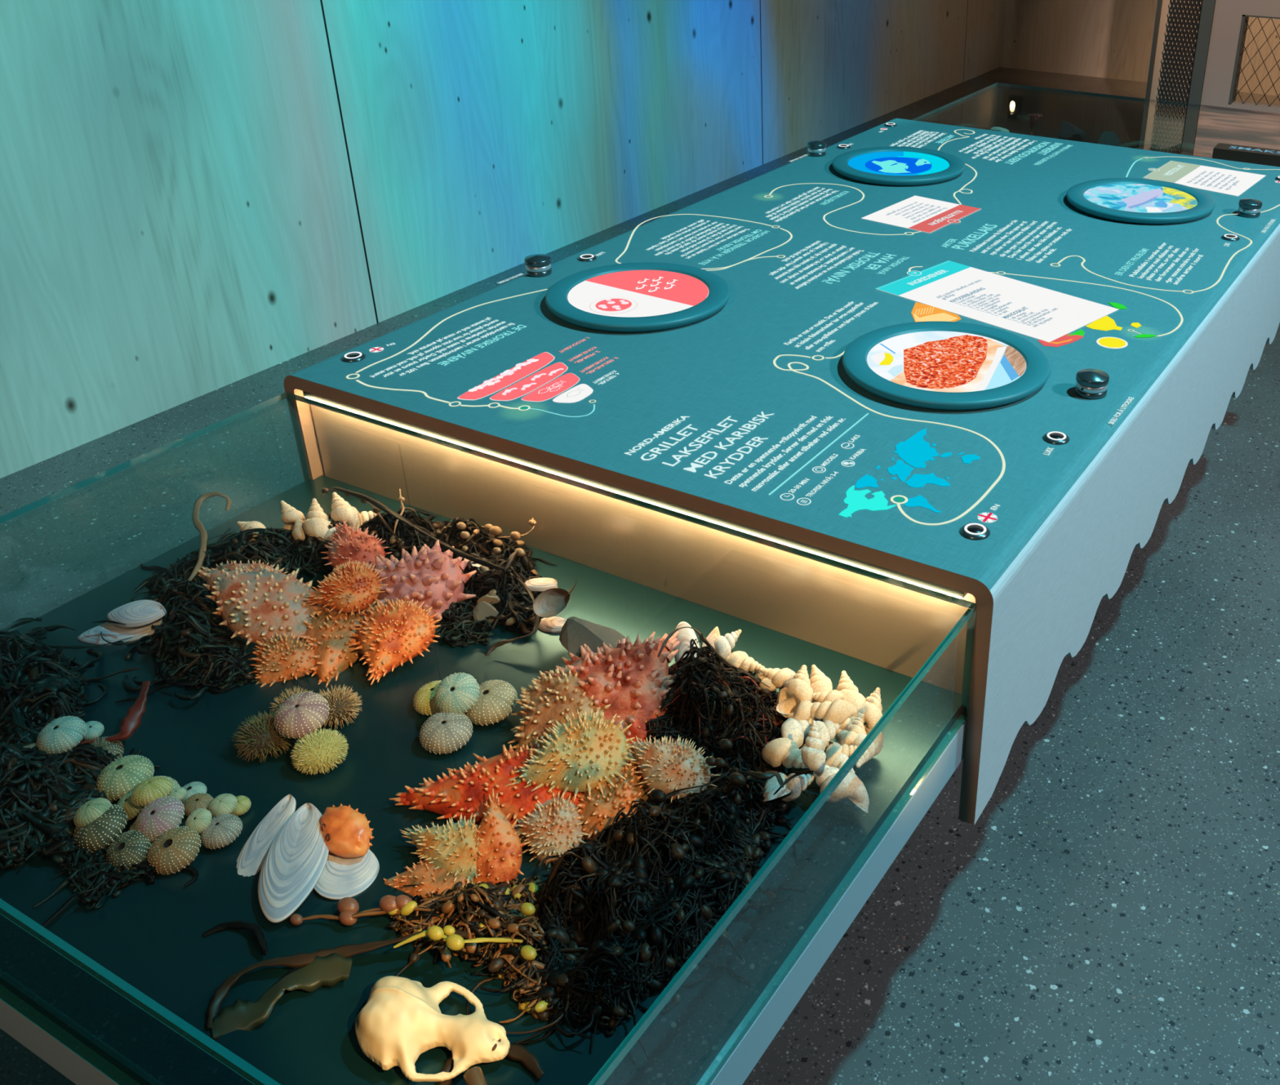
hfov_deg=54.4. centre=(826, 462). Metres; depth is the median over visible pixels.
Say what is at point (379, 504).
frond
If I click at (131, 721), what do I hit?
frond
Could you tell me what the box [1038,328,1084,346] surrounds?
picture
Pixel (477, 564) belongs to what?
shell
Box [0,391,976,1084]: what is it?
drawer
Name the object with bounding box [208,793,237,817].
shell
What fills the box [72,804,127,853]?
shell
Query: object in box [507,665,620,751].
shell
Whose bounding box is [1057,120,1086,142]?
stone
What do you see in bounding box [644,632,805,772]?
clump
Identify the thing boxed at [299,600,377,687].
shell
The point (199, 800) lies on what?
shell
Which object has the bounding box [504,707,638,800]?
shell
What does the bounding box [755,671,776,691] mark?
shell
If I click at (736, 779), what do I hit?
frond
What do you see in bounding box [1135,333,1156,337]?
picture
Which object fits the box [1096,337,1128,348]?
picture
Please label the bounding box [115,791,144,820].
shell
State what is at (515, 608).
clump
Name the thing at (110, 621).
frond
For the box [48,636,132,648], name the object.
frond
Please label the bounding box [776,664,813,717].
shell
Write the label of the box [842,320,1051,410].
picture plate
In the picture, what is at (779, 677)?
shell
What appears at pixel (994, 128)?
stone
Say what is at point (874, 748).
shell
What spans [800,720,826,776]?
shell
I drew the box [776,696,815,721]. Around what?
shell
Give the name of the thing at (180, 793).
shell
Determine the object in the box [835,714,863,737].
shell
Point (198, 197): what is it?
wall
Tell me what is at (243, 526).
shell
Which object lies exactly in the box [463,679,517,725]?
shell
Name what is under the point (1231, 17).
cabinet
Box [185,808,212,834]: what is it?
shell
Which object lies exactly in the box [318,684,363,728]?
sea urchin
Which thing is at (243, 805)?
shell
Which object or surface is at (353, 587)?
shell
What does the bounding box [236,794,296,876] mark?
shell
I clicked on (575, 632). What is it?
stone
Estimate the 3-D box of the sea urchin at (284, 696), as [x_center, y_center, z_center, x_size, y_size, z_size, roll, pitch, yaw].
[-0.533,0.241,1.223,0.046,0.030,0.047,15,31,25]
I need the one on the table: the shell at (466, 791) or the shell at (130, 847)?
the shell at (466, 791)
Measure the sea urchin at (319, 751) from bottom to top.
0.034 m
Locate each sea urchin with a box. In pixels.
[231,710,295,762]
[269,685,313,715]
[289,728,349,774]
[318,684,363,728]
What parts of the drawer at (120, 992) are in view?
glass, glass, glass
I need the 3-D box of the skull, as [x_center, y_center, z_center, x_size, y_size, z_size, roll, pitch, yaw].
[-0.290,0.410,0.897,0.118,0.037,0.082,0,28,-1]
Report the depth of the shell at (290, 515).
1.51 m
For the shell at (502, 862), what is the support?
on the table
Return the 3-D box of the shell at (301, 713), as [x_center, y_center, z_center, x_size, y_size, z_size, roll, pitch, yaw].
[-0.506,0.242,1.178,0.051,0.028,0.051,-16,32,-28]
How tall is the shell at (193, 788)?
0.013 m
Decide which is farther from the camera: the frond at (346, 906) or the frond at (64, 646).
the frond at (64, 646)
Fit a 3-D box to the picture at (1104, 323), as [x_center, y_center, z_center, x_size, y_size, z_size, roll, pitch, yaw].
[0.407,-0.201,1.770,0.049,0.001,0.062,15,31,25]
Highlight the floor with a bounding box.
[0,66,1279,1084]
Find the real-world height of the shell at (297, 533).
0.023 m
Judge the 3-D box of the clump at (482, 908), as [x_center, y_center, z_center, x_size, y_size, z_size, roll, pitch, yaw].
[-0.284,0.370,0.974,0.197,0.040,0.169,-5,28,-9]
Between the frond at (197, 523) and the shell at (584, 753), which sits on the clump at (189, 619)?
the frond at (197, 523)
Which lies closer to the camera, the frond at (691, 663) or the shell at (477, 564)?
the frond at (691, 663)
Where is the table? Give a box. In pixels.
[284,118,1279,825]
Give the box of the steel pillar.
[1139,0,1216,152]
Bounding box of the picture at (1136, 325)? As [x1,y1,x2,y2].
[1130,322,1141,328]
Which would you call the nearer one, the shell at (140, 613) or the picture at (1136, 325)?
the shell at (140, 613)
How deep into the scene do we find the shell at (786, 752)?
1.13 m
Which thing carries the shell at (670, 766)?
on the clump at (717, 835)
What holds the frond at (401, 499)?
on the clump at (515, 608)
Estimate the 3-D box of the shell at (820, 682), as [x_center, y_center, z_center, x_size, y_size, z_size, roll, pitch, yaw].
[-0.007,0.227,1.231,0.026,0.030,0.058,0,28,0]
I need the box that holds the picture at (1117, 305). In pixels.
[1108,302,1127,308]
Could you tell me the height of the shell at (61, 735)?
0.023 m
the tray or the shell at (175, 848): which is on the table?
the tray
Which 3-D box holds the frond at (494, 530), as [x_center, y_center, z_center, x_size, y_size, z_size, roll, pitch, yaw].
[-0.397,0.084,1.444,0.105,0.028,0.052,4,28,7]
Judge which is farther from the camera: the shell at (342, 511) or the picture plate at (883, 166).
the picture plate at (883, 166)
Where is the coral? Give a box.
[1027,113,1043,135]
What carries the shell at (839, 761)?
on the shell at (833, 749)
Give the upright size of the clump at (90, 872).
0.015 m
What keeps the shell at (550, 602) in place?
in the table
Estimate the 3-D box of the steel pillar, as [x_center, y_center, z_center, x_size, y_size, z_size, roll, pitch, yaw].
[1.656,-2.621,5.245,0.253,2.600,0.215,15,31,25]
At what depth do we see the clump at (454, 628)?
1.35 m
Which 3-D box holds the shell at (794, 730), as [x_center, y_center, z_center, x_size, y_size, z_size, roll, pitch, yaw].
[-0.030,0.256,1.172,0.026,0.025,0.054,13,30,21]
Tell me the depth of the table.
1.57 m
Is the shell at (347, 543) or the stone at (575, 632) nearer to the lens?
the stone at (575, 632)
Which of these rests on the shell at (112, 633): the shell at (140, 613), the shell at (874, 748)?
the shell at (140, 613)
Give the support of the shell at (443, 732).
on the table
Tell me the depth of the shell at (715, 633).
1.31 m
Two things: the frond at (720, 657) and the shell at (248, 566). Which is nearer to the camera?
the frond at (720, 657)
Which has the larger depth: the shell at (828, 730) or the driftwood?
the driftwood
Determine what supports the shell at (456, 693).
on the shell at (443, 732)
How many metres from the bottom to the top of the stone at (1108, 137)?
0.054 m
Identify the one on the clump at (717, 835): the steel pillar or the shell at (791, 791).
the shell at (791, 791)
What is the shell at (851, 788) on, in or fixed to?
on the table
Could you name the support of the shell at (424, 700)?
on the table
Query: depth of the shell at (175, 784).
1.12 m
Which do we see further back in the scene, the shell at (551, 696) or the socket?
the shell at (551, 696)
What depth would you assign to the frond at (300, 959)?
0.95 m
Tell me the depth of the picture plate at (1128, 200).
2.29 m
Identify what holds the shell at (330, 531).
on the clump at (515, 608)
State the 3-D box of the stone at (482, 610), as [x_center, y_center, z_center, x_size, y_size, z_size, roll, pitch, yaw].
[-0.380,0.170,1.366,0.027,0.035,0.024,-4,28,-8]
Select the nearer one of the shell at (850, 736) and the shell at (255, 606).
the shell at (850, 736)
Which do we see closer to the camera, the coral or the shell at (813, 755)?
the shell at (813, 755)
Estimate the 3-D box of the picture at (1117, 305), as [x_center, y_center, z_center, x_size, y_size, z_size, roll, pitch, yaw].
[0.436,-0.235,1.833,0.034,0.001,0.024,15,31,25]
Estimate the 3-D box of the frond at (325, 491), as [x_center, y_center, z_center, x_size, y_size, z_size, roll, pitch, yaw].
[-0.569,0.059,1.505,0.173,0.014,0.027,20,34,32]
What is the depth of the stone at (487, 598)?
1.38 m
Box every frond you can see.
[22,742,38,748]
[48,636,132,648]
[78,680,151,744]
[92,620,126,625]
[186,491,232,581]
[202,920,268,955]
[206,927,467,1029]
[212,952,352,1039]
[289,894,431,925]
[319,486,400,541]
[334,487,511,573]
[393,488,404,533]
[393,902,535,951]
[437,1043,544,1084]
[456,517,537,556]
[484,577,541,656]
[649,771,728,817]
[657,626,769,688]
[672,661,741,681]
[705,738,783,787]
[773,757,827,795]
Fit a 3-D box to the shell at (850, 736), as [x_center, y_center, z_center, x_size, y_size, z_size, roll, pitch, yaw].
[0.023,0.267,1.165,0.022,0.022,0.046,-12,31,-23]
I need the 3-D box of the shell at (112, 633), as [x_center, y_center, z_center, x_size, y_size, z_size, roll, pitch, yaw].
[-0.777,0.183,1.344,0.088,0.015,0.041,-7,29,-13]
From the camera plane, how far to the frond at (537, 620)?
1.32 m
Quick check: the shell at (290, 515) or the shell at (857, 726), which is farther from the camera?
the shell at (290, 515)
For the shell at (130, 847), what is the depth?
1.04 m
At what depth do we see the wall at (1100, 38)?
7.49 m
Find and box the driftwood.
[1119,140,1210,157]
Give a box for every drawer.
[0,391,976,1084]
[911,82,1279,158]
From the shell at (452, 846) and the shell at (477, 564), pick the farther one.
the shell at (477, 564)
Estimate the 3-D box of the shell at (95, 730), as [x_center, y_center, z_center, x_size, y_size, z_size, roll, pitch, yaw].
[-0.712,0.259,1.183,0.022,0.012,0.022,2,28,3]
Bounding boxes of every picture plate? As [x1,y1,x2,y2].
[545,262,730,332]
[831,146,964,186]
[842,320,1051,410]
[1066,177,1215,224]
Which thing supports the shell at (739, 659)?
on the clump at (703, 684)
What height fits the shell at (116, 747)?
0.021 m
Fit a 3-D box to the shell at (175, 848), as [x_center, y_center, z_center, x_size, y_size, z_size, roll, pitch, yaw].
[-0.562,0.333,1.052,0.044,0.025,0.042,19,33,31]
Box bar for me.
[1212,142,1279,166]
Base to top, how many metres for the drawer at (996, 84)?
0.185 m
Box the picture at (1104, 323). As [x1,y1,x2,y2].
[1085,315,1122,330]
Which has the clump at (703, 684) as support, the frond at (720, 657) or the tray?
the frond at (720, 657)
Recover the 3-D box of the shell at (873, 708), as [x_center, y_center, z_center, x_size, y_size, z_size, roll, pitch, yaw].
[0.043,0.251,1.218,0.026,0.033,0.050,-2,28,-4]
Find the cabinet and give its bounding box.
[1194,0,1279,155]
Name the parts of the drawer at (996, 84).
glass, glass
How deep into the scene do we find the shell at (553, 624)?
1.36 m
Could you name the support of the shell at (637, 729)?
on the table
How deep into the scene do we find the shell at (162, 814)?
1.06 m
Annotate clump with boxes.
[0,617,159,871]
[33,847,198,926]
[100,527,386,702]
[278,506,576,635]
[351,871,591,1022]
[426,586,500,648]
[456,747,820,1059]
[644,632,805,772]
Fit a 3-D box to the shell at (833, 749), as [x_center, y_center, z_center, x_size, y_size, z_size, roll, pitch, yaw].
[0.011,0.274,1.141,0.043,0.025,0.020,-19,34,-33]
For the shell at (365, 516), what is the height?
0.030 m
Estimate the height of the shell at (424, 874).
0.024 m
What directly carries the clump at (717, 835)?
on the table
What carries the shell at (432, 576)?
on the table
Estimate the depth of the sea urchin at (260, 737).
1.17 m
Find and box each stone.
[473,600,499,623]
[476,594,500,607]
[559,616,626,657]
[991,126,1009,132]
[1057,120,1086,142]
[1097,130,1120,146]
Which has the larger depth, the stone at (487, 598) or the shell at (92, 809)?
the stone at (487, 598)
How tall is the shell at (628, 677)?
0.073 m
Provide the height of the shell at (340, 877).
0.012 m
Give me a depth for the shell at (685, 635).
1.30 m
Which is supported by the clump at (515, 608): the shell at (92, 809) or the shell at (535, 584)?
the shell at (535, 584)
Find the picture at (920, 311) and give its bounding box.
[911,302,960,321]
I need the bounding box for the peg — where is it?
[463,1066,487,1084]
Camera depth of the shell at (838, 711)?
1.17 m
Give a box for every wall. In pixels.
[0,0,1004,478]
[1000,0,1279,95]
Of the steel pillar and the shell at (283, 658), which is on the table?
the shell at (283, 658)
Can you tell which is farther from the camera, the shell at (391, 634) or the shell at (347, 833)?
the shell at (391, 634)
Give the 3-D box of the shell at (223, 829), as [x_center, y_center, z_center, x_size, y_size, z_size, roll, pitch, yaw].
[-0.533,0.323,1.075,0.035,0.018,0.036,-6,29,-13]
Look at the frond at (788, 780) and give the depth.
1.09 m
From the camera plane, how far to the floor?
2.02 m
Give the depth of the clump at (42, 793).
1.13 m
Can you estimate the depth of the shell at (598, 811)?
1.09 m
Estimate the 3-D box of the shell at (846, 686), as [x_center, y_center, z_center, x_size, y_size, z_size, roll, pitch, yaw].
[0.020,0.235,1.218,0.030,0.028,0.059,-15,32,-27]
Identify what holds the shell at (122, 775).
on the clump at (42, 793)
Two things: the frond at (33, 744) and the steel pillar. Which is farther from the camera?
the steel pillar
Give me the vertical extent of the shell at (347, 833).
0.024 m
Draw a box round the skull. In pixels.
[355,975,510,1081]
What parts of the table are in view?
push button, turning knob, push button, panel, turning knob, push button, push button, push button, push button, turning knob, push button, turning knob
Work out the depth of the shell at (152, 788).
1.08 m
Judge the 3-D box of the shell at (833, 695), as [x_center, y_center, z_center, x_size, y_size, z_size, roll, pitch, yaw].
[0.007,0.235,1.201,0.047,0.024,0.023,19,33,31]
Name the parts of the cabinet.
opening frame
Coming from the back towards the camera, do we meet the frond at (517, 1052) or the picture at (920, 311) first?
the picture at (920, 311)
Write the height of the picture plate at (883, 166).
0.016 m
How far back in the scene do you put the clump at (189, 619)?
1.33 m
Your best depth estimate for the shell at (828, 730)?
1.15 m
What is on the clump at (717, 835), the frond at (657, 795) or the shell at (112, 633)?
the frond at (657, 795)
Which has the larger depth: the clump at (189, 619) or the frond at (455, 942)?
the clump at (189, 619)
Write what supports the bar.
on the table
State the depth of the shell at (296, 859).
1.03 m
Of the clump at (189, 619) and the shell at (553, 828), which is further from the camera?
the clump at (189, 619)
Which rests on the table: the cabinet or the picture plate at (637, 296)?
the picture plate at (637, 296)
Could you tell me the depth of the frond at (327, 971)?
0.93 m
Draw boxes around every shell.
[36,715,86,754]
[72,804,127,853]
[73,797,111,826]
[77,618,162,644]
[82,720,104,740]
[89,736,124,759]
[95,755,154,799]
[105,829,151,871]
[106,600,166,627]
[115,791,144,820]
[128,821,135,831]
[130,775,173,806]
[134,795,184,842]
[138,775,180,787]
[146,826,200,875]
[167,786,186,800]
[180,781,207,804]
[183,792,213,816]
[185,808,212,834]
[196,564,324,644]
[199,813,242,848]
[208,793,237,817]
[209,559,289,574]
[230,795,251,816]
[236,520,267,542]
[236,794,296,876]
[247,632,315,687]
[257,802,328,923]
[273,691,329,738]
[280,500,305,529]
[291,519,305,542]
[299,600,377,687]
[301,559,388,615]
[302,497,333,541]
[314,848,379,899]
[320,521,391,569]
[320,803,374,857]
[324,527,336,542]
[330,492,361,529]
[332,511,380,527]
[351,597,440,684]
[364,539,476,624]
[383,858,475,897]
[389,736,584,828]
[400,813,488,887]
[413,680,441,715]
[419,711,472,754]
[434,671,479,714]
[463,558,484,578]
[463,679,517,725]
[470,788,529,884]
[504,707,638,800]
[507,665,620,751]
[514,791,589,871]
[521,577,557,591]
[533,587,569,617]
[537,616,566,632]
[544,631,683,737]
[576,749,650,840]
[624,705,675,751]
[626,734,719,802]
[673,621,699,669]
[702,626,719,650]
[709,629,741,662]
[721,650,764,671]
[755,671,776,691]
[759,667,795,692]
[761,737,807,768]
[762,772,816,801]
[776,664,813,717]
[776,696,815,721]
[780,717,817,746]
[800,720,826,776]
[800,720,841,751]
[809,664,832,702]
[810,698,857,724]
[811,689,845,702]
[813,764,869,813]
[825,742,858,766]
[829,741,854,773]
[835,670,866,722]
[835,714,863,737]
[835,728,857,746]
[839,712,866,745]
[850,732,884,768]
[863,687,882,734]
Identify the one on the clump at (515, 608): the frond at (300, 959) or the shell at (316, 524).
the shell at (316, 524)
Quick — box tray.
[0,720,965,1084]

